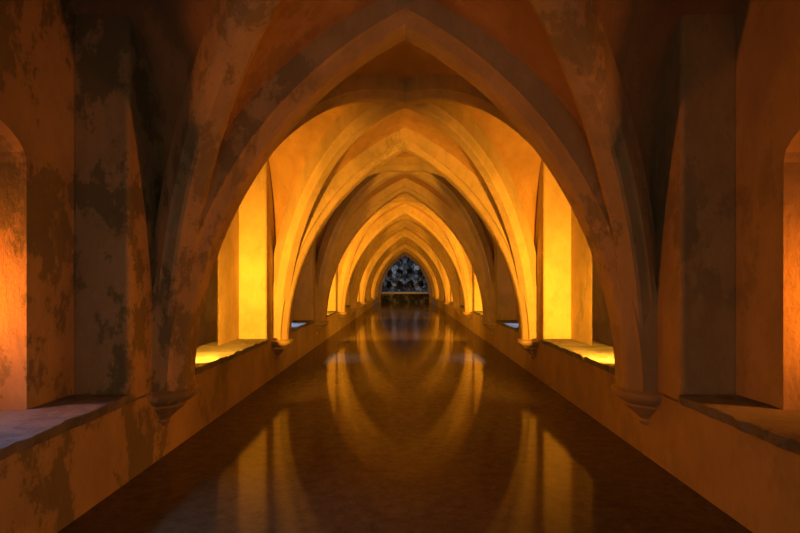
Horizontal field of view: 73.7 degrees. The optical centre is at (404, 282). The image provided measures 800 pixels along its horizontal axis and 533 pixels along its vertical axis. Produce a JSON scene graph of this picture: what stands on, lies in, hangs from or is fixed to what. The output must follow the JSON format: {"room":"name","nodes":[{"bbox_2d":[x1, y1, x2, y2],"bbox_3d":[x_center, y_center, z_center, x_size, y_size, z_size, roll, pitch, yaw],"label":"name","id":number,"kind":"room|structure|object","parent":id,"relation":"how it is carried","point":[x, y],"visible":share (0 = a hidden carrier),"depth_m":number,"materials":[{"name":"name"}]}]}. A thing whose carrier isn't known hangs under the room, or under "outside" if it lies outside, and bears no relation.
{"room":"underground vaulted cistern","nodes":[
{"label":"underground vaulted cistern","id":0,"kind":"room"},
{"bbox_2d":[0,0,377,532],"bbox_3d":[-2.414,-0.600,18.675,0.648,5.000,45.310,0,0,0],"label":"wall","id":1,"kind":"structure","parent":0,"point":[80,187],"depth_m":4.04,"materials":[{"name":"paint"}]},
{"bbox_2d":[0,395,131,459],"bbox_3d":[-2.381,0.871,2.635,0.694,0.078,2.760,0,0,0],"label":"stone sill","id":2,"kind":"structure","parent":1,"relation":"attached to","point":[20,430],"depth_m":3.34,"materials":[{"name":"beige stone"}]},
{"bbox_2d":[148,383,198,425],"bbox_3d":[-2.120,1.070,4.640,0.620,0.340,0.620,0,0,0],"label":"corbel","id":3,"kind":"object","parent":1,"relation":"attached to","point":[165,404],"visible":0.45,"depth_m":4.48,"materials":[{"name":"stone"}]},
{"bbox_2d":[195,339,267,374],"bbox_3d":[-2.379,0.870,6.645,0.698,0.080,2.760,0,0,0],"label":"stone sill","id":4,"kind":"structure","parent":1,"relation":"attached to","point":[210,355],"depth_m":6.64,"materials":[{"name":"stone"}]},
{"bbox_2d":[271,338,293,358],"bbox_3d":[-2.120,1.070,8.650,0.620,0.340,0.620,0,0,0],"label":"corbel","id":5,"kind":"object","parent":1,"relation":"attached to","point":[279,346],"visible":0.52,"depth_m":8.48,"materials":[{"name":"stone"}]},
{"bbox_2d":[291,320,313,332],"bbox_3d":[-2.383,0.870,10.655,0.690,0.080,2.760,0,0,0],"label":"stone sill","id":6,"kind":"structure","parent":1,"relation":"attached to","point":[296,324],"depth_m":11.05,"materials":[{"name":"beige stone"}]},
{"bbox_2d":[315,321,328,334],"bbox_3d":[-2.120,1.070,12.660,0.620,0.340,0.620,0,0,0],"label":"corbel","id":7,"kind":"object","parent":1,"relation":"attached to","point":[319,326],"visible":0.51,"depth_m":12.49,"materials":[{"name":"stone"}]},
{"bbox_2d":[327,311,336,316],"bbox_3d":[-2.380,0.870,14.665,0.696,0.079,2.760,0,0,0],"label":"stone sill","id":8,"kind":"structure","parent":1,"relation":"attached to","point":[329,313],"depth_m":15.15,"materials":[{"name":"stone"}]},
{"bbox_2d":[337,312,346,321],"bbox_3d":[-2.120,1.070,16.670,0.620,0.340,0.620,0,0,0],"label":"corbel","id":9,"kind":"object","parent":1,"relation":"attached to","point":[340,315],"visible":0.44,"depth_m":16.48,"materials":[{"name":"stone"}]},
{"bbox_2d":[350,306,357,314],"bbox_3d":[-2.120,1.070,20.680,0.620,0.340,0.620,0,0,0],"label":"corbel","id":10,"kind":"object","parent":1,"relation":"attached to","point":[352,308],"visible":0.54,"depth_m":20.50,"materials":[{"name":"stone"}]},
{"bbox_2d":[197,257,217,345],"bbox_3d":[-3.769,-0.600,18.675,2.062,5.000,44.110,0,0,0],"label":"wall","id":11,"kind":"structure","parent":0,"point":[208,329],"depth_m":12.62,"materials":[{"name":"paint"}]},
{"bbox_2d":[57,302,752,532],"bbox_3d":[0.000,1.500,21.675,4.180,0.001,50.110,0,0,0],"label":"pool water","id":12,"kind":"object","parent":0,"point":[404,419],"visible":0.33,"depth_m":4.46,"materials":[{"name":"brown liquid"}]},
{"bbox_2d":[68,0,741,257],"bbox_3d":[0.000,-0.808,18.675,5.616,3.495,44.110,0,0,0],"label":"ceiling","id":13,"kind":"structure","parent":0,"point":[169,34],"depth_m":4.26,"materials":[{"name":"paint"}]},
{"bbox_2d":[154,0,655,328],"bbox_3d":[0.000,-0.785,2.635,4.518,3.490,4.350,0,0,0],"label":"rib","id":14,"kind":"object","parent":13,"relation":"attached to","point":[235,29],"visible":0.8,"depth_m":4.05,"materials":[{"name":"stone"}]},
{"bbox_2d":[273,74,536,306],"bbox_3d":[0.000,-0.785,6.645,4.518,3.490,4.350,0,0,0],"label":"rib","id":15,"kind":"object","parent":13,"relation":"attached to","point":[375,97],"visible":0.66,"depth_m":7.42,"materials":[{"name":"stone"}]},
{"bbox_2d":[316,157,493,298],"bbox_3d":[0.000,-0.785,10.655,4.518,3.490,4.350,0,0,0],"label":"rib","id":16,"kind":"object","parent":13,"relation":"attached to","point":[396,166],"visible":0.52,"depth_m":11.83,"materials":[{"name":"stone"}]},
{"bbox_2d":[337,193,472,294],"bbox_3d":[0.000,-0.785,14.665,4.518,3.490,4.350,0,0,0],"label":"rib","id":17,"kind":"object","parent":13,"relation":"attached to","point":[344,266],"visible":0.38,"depth_m":16.08,"materials":[{"name":"stone"}]},
{"bbox_2d":[351,214,458,292],"bbox_3d":[0.000,-0.785,18.675,4.518,3.490,4.350,0,0,0],"label":"rib","id":18,"kind":"object","parent":13,"relation":"attached to","point":[356,274],"visible":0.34,"depth_m":20.22,"materials":[{"name":"stone"}]},
{"bbox_2d":[360,228,449,290],"bbox_3d":[0.000,-0.785,22.685,4.518,3.490,4.350,0,0,0],"label":"rib","id":19,"kind":"object","parent":13,"relation":"attached to","point":[364,277],"visible":0.25,"depth_m":24.31,"materials":[{"name":"stone"}]},
{"bbox_2d":[367,237,442,289],"bbox_3d":[0.000,-0.785,26.695,4.518,3.490,4.350,0,0,0],"label":"rib","id":20,"kind":"object","parent":13,"relation":"attached to","point":[373,270],"visible":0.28,"depth_m":28.37,"materials":[{"name":"stone"}]},
{"bbox_2d":[372,243,437,288],"bbox_3d":[0.000,-0.785,30.705,4.518,3.490,4.350,0,0,0],"label":"rib","id":21,"kind":"object","parent":13,"relation":"attached to","point":[374,281],"visible":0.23,"depth_m":32.40,"materials":[{"name":"stone"}]},
{"bbox_2d":[376,248,433,287],"bbox_3d":[0.000,-0.785,34.715,4.518,3.490,4.350,0,0,0],"label":"rib","id":22,"kind":"object","parent":13,"relation":"attached to","point":[404,248],"visible":0.19,"depth_m":36.42,"materials":[{"name":"stone"}]},
{"bbox_2d":[379,252,430,286],"bbox_3d":[0.000,-0.785,38.725,4.518,3.490,4.350,0,0,0],"label":"rib","id":23,"kind":"object","parent":13,"relation":"attached to","point":[404,252],"visible":0.14,"depth_m":40.46,"materials":[{"name":"stone"}]},
{"bbox_2d":[152,0,657,391],"bbox_3d":[0.000,-0.781,4.640,4.380,3.482,0.460,0,0,0],"label":"stone arch","id":24,"kind":"object","parent":13,"relation":"attached to","point":[255,133],"visible":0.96,"depth_m":4.45,"materials":[{"name":"beige stone"}]},
{"bbox_2d":[273,128,536,339],"bbox_3d":[0.000,-0.781,8.650,4.380,3.482,0.460,0,0,0],"label":"stone arch","id":25,"kind":"object","parent":13,"relation":"attached to","point":[338,188],"visible":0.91,"depth_m":8.44,"materials":[{"name":"stone"}]},
{"bbox_2d":[315,178,494,321],"bbox_3d":[0.000,-0.781,12.660,4.380,3.482,0.460,0,0,0],"label":"stone arch","id":26,"kind":"object","parent":13,"relation":"attached to","point":[366,211],"visible":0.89,"depth_m":12.44,"materials":[{"name":"stone"}]},
{"bbox_2d":[337,204,472,311],"bbox_3d":[0.000,-0.781,16.670,4.380,3.482,0.460,0,0,0],"label":"stone arch","id":27,"kind":"object","parent":13,"relation":"attached to","point":[379,225],"visible":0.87,"depth_m":16.45,"materials":[{"name":"stone"}]},
{"bbox_2d":[350,220,459,305],"bbox_3d":[0.000,-0.781,20.680,4.380,3.482,0.460,0,0,0],"label":"stone arch","id":28,"kind":"object","parent":13,"relation":"attached to","point":[392,230],"visible":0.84,"depth_m":20.45,"materials":[{"name":"stone"}]},
{"bbox_2d":[359,231,450,302],"bbox_3d":[0.000,-0.781,24.690,4.380,3.482,0.460,0,0,0],"label":"stone arch","id":29,"kind":"object","parent":13,"relation":"attached to","point":[398,236],"visible":0.77,"depth_m":24.46,"materials":[{"name":"stone"}]},
{"bbox_2d":[366,239,443,299],"bbox_3d":[0.000,-0.781,28.700,4.380,3.482,0.460,0,0,0],"label":"stone arch","id":30,"kind":"object","parent":13,"relation":"attached to","point":[397,244],"visible":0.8,"depth_m":28.48,"materials":[{"name":"stone"}]},
{"bbox_2d":[371,245,438,297],"bbox_3d":[0.000,-0.781,32.710,4.380,3.482,0.460,0,0,0],"label":"stone arch","id":31,"kind":"object","parent":13,"relation":"attached to","point":[401,247],"visible":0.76,"depth_m":32.51,"materials":[{"name":"stone"}]},
{"bbox_2d":[375,249,434,295],"bbox_3d":[0.000,-0.781,36.720,4.380,3.482,0.460,0,0,0],"label":"stone arch","id":32,"kind":"object","parent":13,"relation":"attached to","point":[403,250],"visible":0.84,"depth_m":36.53,"materials":[{"name":"beige stone"}]},
{"bbox_2d":[378,253,431,295],"bbox_3d":[0.000,-0.781,40.730,4.380,3.482,0.460,0,0,0],"label":"stone arch","id":33,"kind":"object","parent":13,"relation":"attached to","point":[402,254],"visible":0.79,"depth_m":40.54,"materials":[{"name":"stone"}]},
{"bbox_2d":[378,255,431,302],"bbox_3d":[0.000,-0.750,40.980,10.000,4.700,0.500,0,0,0],"label":"wall","id":34,"kind":"structure","parent":0,"point":[379,297],"depth_m":40.73,"materials":[{"name":"paint"}]},
{"bbox_2d":[381,292,428,302],"bbox_3d":[0.000,1.150,41.100,3.600,0.900,0.660,0,0,0],"label":"parapet","id":35,"kind":"object","parent":34,"relation":"attached to","point":[387,297],"visible":0.94,"depth_m":40.83,"materials":[{"name":"brown stone"}]},
{"bbox_2d":[381,256,428,301],"bbox_3d":[0.004,-0.398,42.785,6.210,4.324,3.111,0,0,0],"label":"rock grotto","id":36,"kind":"object","parent":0,"point":[404,275],"visible":0.39,"depth_m":43.48,"materials":[{"name":"grey stone"}]},
{"bbox_2d":[592,257,612,345],"bbox_3d":[3.769,-0.600,18.675,2.062,5.000,44.110,0,0,0],"label":"wall","id":37,"kind":"structure","parent":0,"point":[601,329],"depth_m":12.62,"materials":[{"name":"paint"}]},
{"bbox_2d":[432,0,799,532],"bbox_3d":[2.414,-0.600,18.675,0.648,5.000,45.310,0,0,0],"label":"wall","id":38,"kind":"structure","parent":0,"point":[725,185],"depth_m":4.04,"materials":[{"name":"paint"}]},
{"bbox_2d":[452,306,459,314],"bbox_3d":[2.120,1.070,20.680,0.620,0.340,0.620,0,0,0],"label":"corbel","id":39,"kind":"object","parent":38,"relation":"attached to","point":[456,308],"visible":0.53,"depth_m":20.50,"materials":[{"name":"stone"}]},
{"bbox_2d":[463,312,472,321],"bbox_3d":[2.120,1.070,16.670,0.620,0.340,0.620,0,0,0],"label":"corbel","id":40,"kind":"object","parent":38,"relation":"attached to","point":[469,315],"visible":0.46,"depth_m":16.48,"materials":[{"name":"stone"}]},
{"bbox_2d":[473,311,482,316],"bbox_3d":[2.384,0.870,14.665,0.688,0.080,2.760,0,0,0],"label":"stone sill","id":41,"kind":"structure","parent":38,"relation":"attached to","point":[480,313],"depth_m":15.17,"materials":[{"name":"beige stone"}]},
{"bbox_2d":[481,321,494,334],"bbox_3d":[2.120,1.070,12.660,0.620,0.340,0.620,0,0,0],"label":"corbel","id":42,"kind":"object","parent":38,"relation":"attached to","point":[490,326],"visible":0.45,"depth_m":12.49,"materials":[{"name":"stone"}]},
{"bbox_2d":[496,320,518,332],"bbox_3d":[2.384,0.870,10.655,0.688,0.080,2.760,0,0,0],"label":"stone sill","id":43,"kind":"structure","parent":38,"relation":"attached to","point":[511,324],"depth_m":11.05,"materials":[{"name":"beige stone"}]},
{"bbox_2d":[516,338,538,358],"bbox_3d":[2.120,1.070,8.650,0.620,0.340,0.620,0,0,0],"label":"corbel","id":44,"kind":"object","parent":38,"relation":"attached to","point":[530,346],"visible":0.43,"depth_m":8.48,"materials":[{"name":"stone"}]},
{"bbox_2d":[541,339,614,374],"bbox_3d":[2.379,0.871,6.645,0.698,0.079,2.760,0,0,0],"label":"stone sill","id":45,"kind":"structure","parent":38,"relation":"attached to","point":[599,355],"depth_m":6.62,"materials":[{"name":"stone"}]},
{"bbox_2d":[611,383,661,425],"bbox_3d":[2.120,1.070,4.640,0.620,0.340,0.620,0,0,0],"label":"corbel","id":46,"kind":"object","parent":38,"relation":"attached to","point":[643,404],"visible":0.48,"depth_m":4.48,"materials":[{"name":"stone"}]},
{"bbox_2d":[679,395,799,455],"bbox_3d":[2.381,0.871,2.635,0.695,0.079,2.760,0,0,0],"label":"stone sill","id":47,"kind":"structure","parent":38,"relation":"attached to","point":[776,426],"depth_m":3.41,"materials":[{"name":"beige stone"}]}
]}

